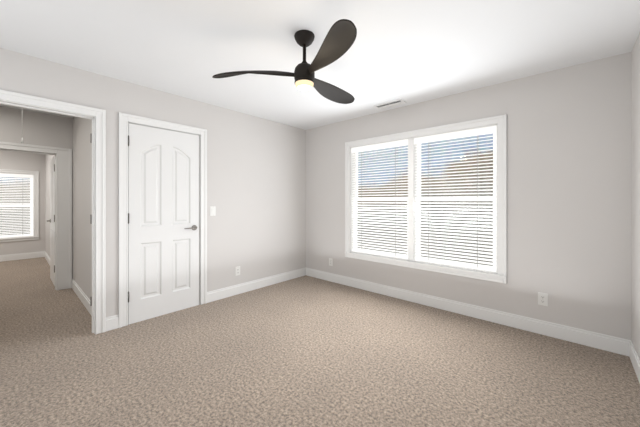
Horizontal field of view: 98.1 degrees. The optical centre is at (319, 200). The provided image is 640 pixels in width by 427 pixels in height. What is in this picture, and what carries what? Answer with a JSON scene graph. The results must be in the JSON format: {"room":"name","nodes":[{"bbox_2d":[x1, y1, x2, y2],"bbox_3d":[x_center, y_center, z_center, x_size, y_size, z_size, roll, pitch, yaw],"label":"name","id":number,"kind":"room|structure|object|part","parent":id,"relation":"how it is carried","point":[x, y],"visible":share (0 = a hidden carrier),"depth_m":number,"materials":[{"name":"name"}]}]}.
{"room":"empty bedroom","nodes":[
{"label":"empty bedroom","id":0,"kind":"room"},
{"bbox_2d":[0,150,44,254],"bbox_3d":[-7.230,0.025,5.090,0.160,2.440,3.120,0,0,42],"label":"wall","id":1,"kind":"structure","parent":0,"point":[10,160],"depth_m":6.01,"materials":[{"name":"paint"}]},
{"bbox_2d":[0,169,38,241],"bbox_3d":[-6.547,0.095,5.801,0.166,1.500,0.950,0,0,42],"label":"window","id":2,"kind":"structure","parent":1,"relation":"in","point":[25,204],"depth_m":6.06,"materials":[{"name":"paint"}]},
{"bbox_2d":[0,177,29,234],"bbox_3d":[-6.591,0.093,5.840,0.026,1.250,0.696,0,0,42],"label":"window panel","id":3,"kind":"object","parent":2,"relation":"attached to","point":[12,207],"visible":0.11,"depth_m":5.92,"materials":[{"name":"clear glass"}]},
{"bbox_2d":[0,173,32,237],"bbox_3d":[-6.539,0.095,5.793,0.079,1.331,0.782,0,0,42],"label":"window shade","id":4,"kind":"object","parent":2,"relation":"attached to","point":[20,176],"visible":0.98,"depth_m":5.90,"materials":[{"name":"grey plastic"}]},
{"bbox_2d":[0,251,43,261],"bbox_3d":[-7.134,1.180,5.065,0.014,0.130,2.970,0,0,42],"label":"baseboard","id":5,"kind":"structure","parent":1,"relation":"attached to","point":[10,257],"depth_m":5.92,"materials":[{"name":"paint"}]},
{"bbox_2d":[0,106,72,278],"bbox_3d":[-4.465,0.025,3.079,0.120,2.440,2.820,0,0,42],"label":"wall","id":6,"kind":"structure","parent":0,"point":[34,128],"depth_m":3.73,"materials":[{"name":"paint"}]},
{"bbox_2d":[0,148,56,289],"bbox_3d":[-3.988,0.285,3.611,0.124,1.920,0.850,0,0,42],"label":"doorway","id":7,"kind":"object","parent":6,"relation":"in","point":[55,202],"depth_m":3.87,"materials":[{"name":"paint"}]},
{"bbox_2d":[47,156,54,285],"bbox_3d":[-4.053,0.293,4.201,0.771,1.888,0.085,0,0,42],"label":"hall door","id":8,"kind":"structure","parent":7,"relation":"attached to","point":[52,219],"depth_m":4.22,"materials":[{"name":"paint"}]},
{"bbox_2d":[0,142,71,289],"bbox_3d":[-3.936,0.250,3.565,0.019,1.990,1.130,0,0,42],"label":"door frame","id":9,"kind":"structure","parent":6,"relation":"attached to","point":[64,218],"depth_m":3.92,"materials":[{"name":"paint"}]},
{"bbox_2d":[45,154,54,256],"bbox_3d":[-4.920,0.025,5.193,3.380,2.440,0.120,0,0,42],"label":"wall","id":10,"kind":"structure","parent":0,"point":[48,158],"depth_m":5.82,"materials":[{"name":"paint"}]},
{"bbox_2d":[44,251,49,264],"bbox_3d":[-4.920,1.180,5.104,3.260,0.130,0.014,0,0,42],"label":"baseboard","id":11,"kind":"structure","parent":10,"relation":"attached to","point":[46,256],"depth_m":5.71,"materials":[{"name":"paint"}]},
{"bbox_2d":[73,117,91,299],"bbox_3d":[-2.812,0.025,3.410,1.900,2.440,0.120,0,0,42],"label":"wall","id":12,"kind":"structure","parent":0,"point":[82,208],"depth_m":3.46,"materials":[{"name":"paint"}]},
{"bbox_2d":[72,279,91,315],"bbox_3d":[-2.881,1.180,3.381,1.835,0.130,0.014,0,0,42],"label":"baseboard","id":13,"kind":"structure","parent":12,"relation":"attached to","point":[82,296],"depth_m":3.38,"materials":[{"name":"paint"}]},
{"bbox_2d":[0,48,305,317],"bbox_3d":[-1.539,0.025,3.316,0.120,2.440,4.080,0,0,42],"label":"wall","id":14,"kind":"structure","parent":0,"point":[256,190],"depth_m":3.57,"materials":[{"name":"paint"}]},
{"bbox_2d":[0,100,95,333],"bbox_3d":[-2.423,0.220,2.338,0.134,2.050,0.850,0,0,42],"label":"doorway","id":15,"kind":"structure","parent":14,"relation":"in","point":[93,214],"depth_m":2.60,"materials":[{"name":"paint"}]},
{"bbox_2d":[0,90,105,333],"bbox_3d":[-2.368,0.190,2.288,0.019,2.110,0.970,0,0,42],"label":"door frame","id":16,"kind":"structure","parent":14,"relation":"attached to","point":[100,114],"depth_m":2.61,"materials":[{"name":"paint"}]},
{"bbox_2d":[119,112,206,327],"bbox_3d":[-1.711,0.188,3.087,0.173,2.115,0.890,0,0,42],"label":"door","id":17,"kind":"structure","parent":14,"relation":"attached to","point":[199,191],"depth_m":3.02,"materials":[{"name":"paint"}]},
{"bbox_2d":[210,206,215,215],"bbox_3d":[-1.329,0.125,3.452,0.010,0.117,0.072,0,0,42],"label":"light switch","id":18,"kind":"object","parent":14,"relation":"attached to","point":[212,210],"visible":1,"depth_m":3.45,"materials":[{"name":"white plastic"}]},
{"bbox_2d":[235,266,239,275],"bbox_3d":[-1.098,0.935,3.712,0.007,0.117,0.072,0,0,42],"label":"electrical outlet","id":19,"kind":"object","parent":14,"relation":"attached to","point":[237,270],"visible":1,"depth_m":3.71,"materials":[{"name":"white plastic"}]},
{"bbox_2d":[207,267,305,302],"bbox_3d":[-0.815,1.180,4.023,0.014,0.130,1.700,0,0,42],"label":"baseboard","id":20,"kind":"structure","parent":14,"relation":"attached to","point":[226,292],"depth_m":3.87,"materials":[{"name":"paint"}]},
{"bbox_2d":[0,257,639,426],"bbox_3d":[-2.820,1.275,3.094,9.670,0.060,6.400,0,0,42],"label":"floor","id":21,"kind":"structure","parent":0,"point":[305,351],"depth_m":2.08,"materials":[{"name":"beige carpet"}]},
{"bbox_2d":[0,0,639,129],"bbox_3d":[-2.820,-1.225,3.094,9.670,0.060,6.400,0,0,42],"label":"ceiling","id":22,"kind":"structure","parent":0,"point":[410,52],"depth_m":2.11,"materials":[{"name":"paint"}]},
{"bbox_2d":[212,19,356,103],"bbox_3d":[-0.005,-1.000,2.058,1.132,0.391,1.123,0,0,42],"label":"fan","id":23,"kind":"object","parent":22,"relation":"hanging from","point":[339,40],"depth_m":1.94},
{"bbox_3d":[-0.476,-0.915,2.013,0.491,0.066,0.428,0,0,42],"label":"fan arm","id":24,"kind":"part","parent":23,"relation":"part of"},
{"bbox_3d":[-0.112,-1.000,2.009,0.148,0.391,0.148,0,0,42],"label":"fan body","id":25,"kind":"part","parent":23,"relation":"part of","materials":[{"name":"black metal"}]},
{"bbox_3d":[0.078,-0.915,2.318,0.146,0.066,0.625,0,0,42],"label":"fan arm","id":26,"kind":"part","parent":23,"relation":"part of"},
{"bbox_2d":[374,99,406,108],"bbox_3d":[0.859,-1.190,3.421,0.360,0.011,0.160,0,0,42],"label":"ceiling vent","id":27,"kind":"object","parent":22,"relation":"in","point":[390,104],"visible":1,"depth_m":3.41,"materials":[{"name":"metal"}]},
{"bbox_2d":[306,52,630,339],"bbox_3d":[1.225,0.025,3.469,3.790,2.440,0.160,0,0,42],"label":"wall","id":28,"kind":"structure","parent":0,"point":[569,191],"depth_m":2.58,"materials":[{"name":"paint"}]},
{"bbox_2d":[329,258,332,265],"bbox_3d":[0.167,0.945,4.306,0.072,0.117,0.007,0,0,42],"label":"electrical outlet","id":29,"kind":"object","parent":28,"relation":"attached to","point":[330,261],"visible":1,"depth_m":4.31,"materials":[{"name":"white plastic"}]},
{"bbox_2d":[345,114,506,283],"bbox_3d":[1.158,-0.020,3.485,1.998,1.690,0.166,0,0,42],"label":"window","id":30,"kind":"structure","parent":28,"relation":"in","point":[494,144],"depth_m":3.35,"materials":[{"name":"paint"}]},
{"bbox_2d":[351,126,495,271],"bbox_3d":[1.151,-0.021,3.476,1.814,1.505,0.079,0,0,42],"label":"window shade","id":31,"kind":"object","parent":30,"relation":"attached to","point":[462,134],"visible":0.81,"depth_m":3.30,"materials":[{"name":"grey plastic"}]},
{"bbox_2d":[357,134,492,264],"bbox_3d":[1.198,-0.022,3.528,1.728,1.424,0.026,0,0,42],"label":"window","id":32,"kind":"structure","parent":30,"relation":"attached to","point":[432,190],"depth_m":3.35,"materials":[{"name":"clear glass"}]},
{"bbox_2d":[306,268,625,355],"bbox_3d":[1.107,1.180,3.458,3.630,0.130,0.014,0,0,42],"label":"baseboard","id":33,"kind":"structure","parent":28,"relation":"attached to","point":[621,346],"depth_m":2.85,"materials":[{"name":"paint"}]},
{"bbox_2d":[538,292,547,305],"bbox_3d":[2.078,0.915,2.591,0.072,0.117,0.007,0,0,42],"label":"electrical outlet","id":34,"kind":"object","parent":28,"relation":"attached to","point":[543,299],"visible":1,"depth_m":2.59,"materials":[{"name":"white plastic"}]},
{"bbox_2d":[631,32,639,358],"bbox_3d":[1.228,0.025,0.725,0.120,2.440,3.920,0,0,42],"label":"wall","id":35,"kind":"structure","parent":0,"point":[635,196],"depth_m":2.09,"materials":[{"name":"paint"}]},
{"bbox_2d":[626,339,639,382],"bbox_3d":[1.219,1.180,0.815,0.014,0.130,3.800,0,0,42],"label":"baseboard","id":36,"kind":"structure","parent":35,"relation":"attached to","point":[631,352],"depth_m":2.07,"materials":[{"name":"paint"}]},
{"label":"outside","id":37,"kind":"structure","parent":0,"visible":0},
{"bbox_2d":[0,177,29,234],"bbox_3d":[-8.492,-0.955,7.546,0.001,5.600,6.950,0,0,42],"label":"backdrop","id":38,"kind":"structure","parent":37,"point":[14,202],"depth_m":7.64,"materials":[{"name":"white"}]},
{"bbox_2d":[357,133,492,265],"bbox_3d":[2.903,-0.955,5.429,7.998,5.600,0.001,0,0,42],"label":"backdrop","id":39,"kind":"structure","parent":37,"point":[432,152],"depth_m":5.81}
]}

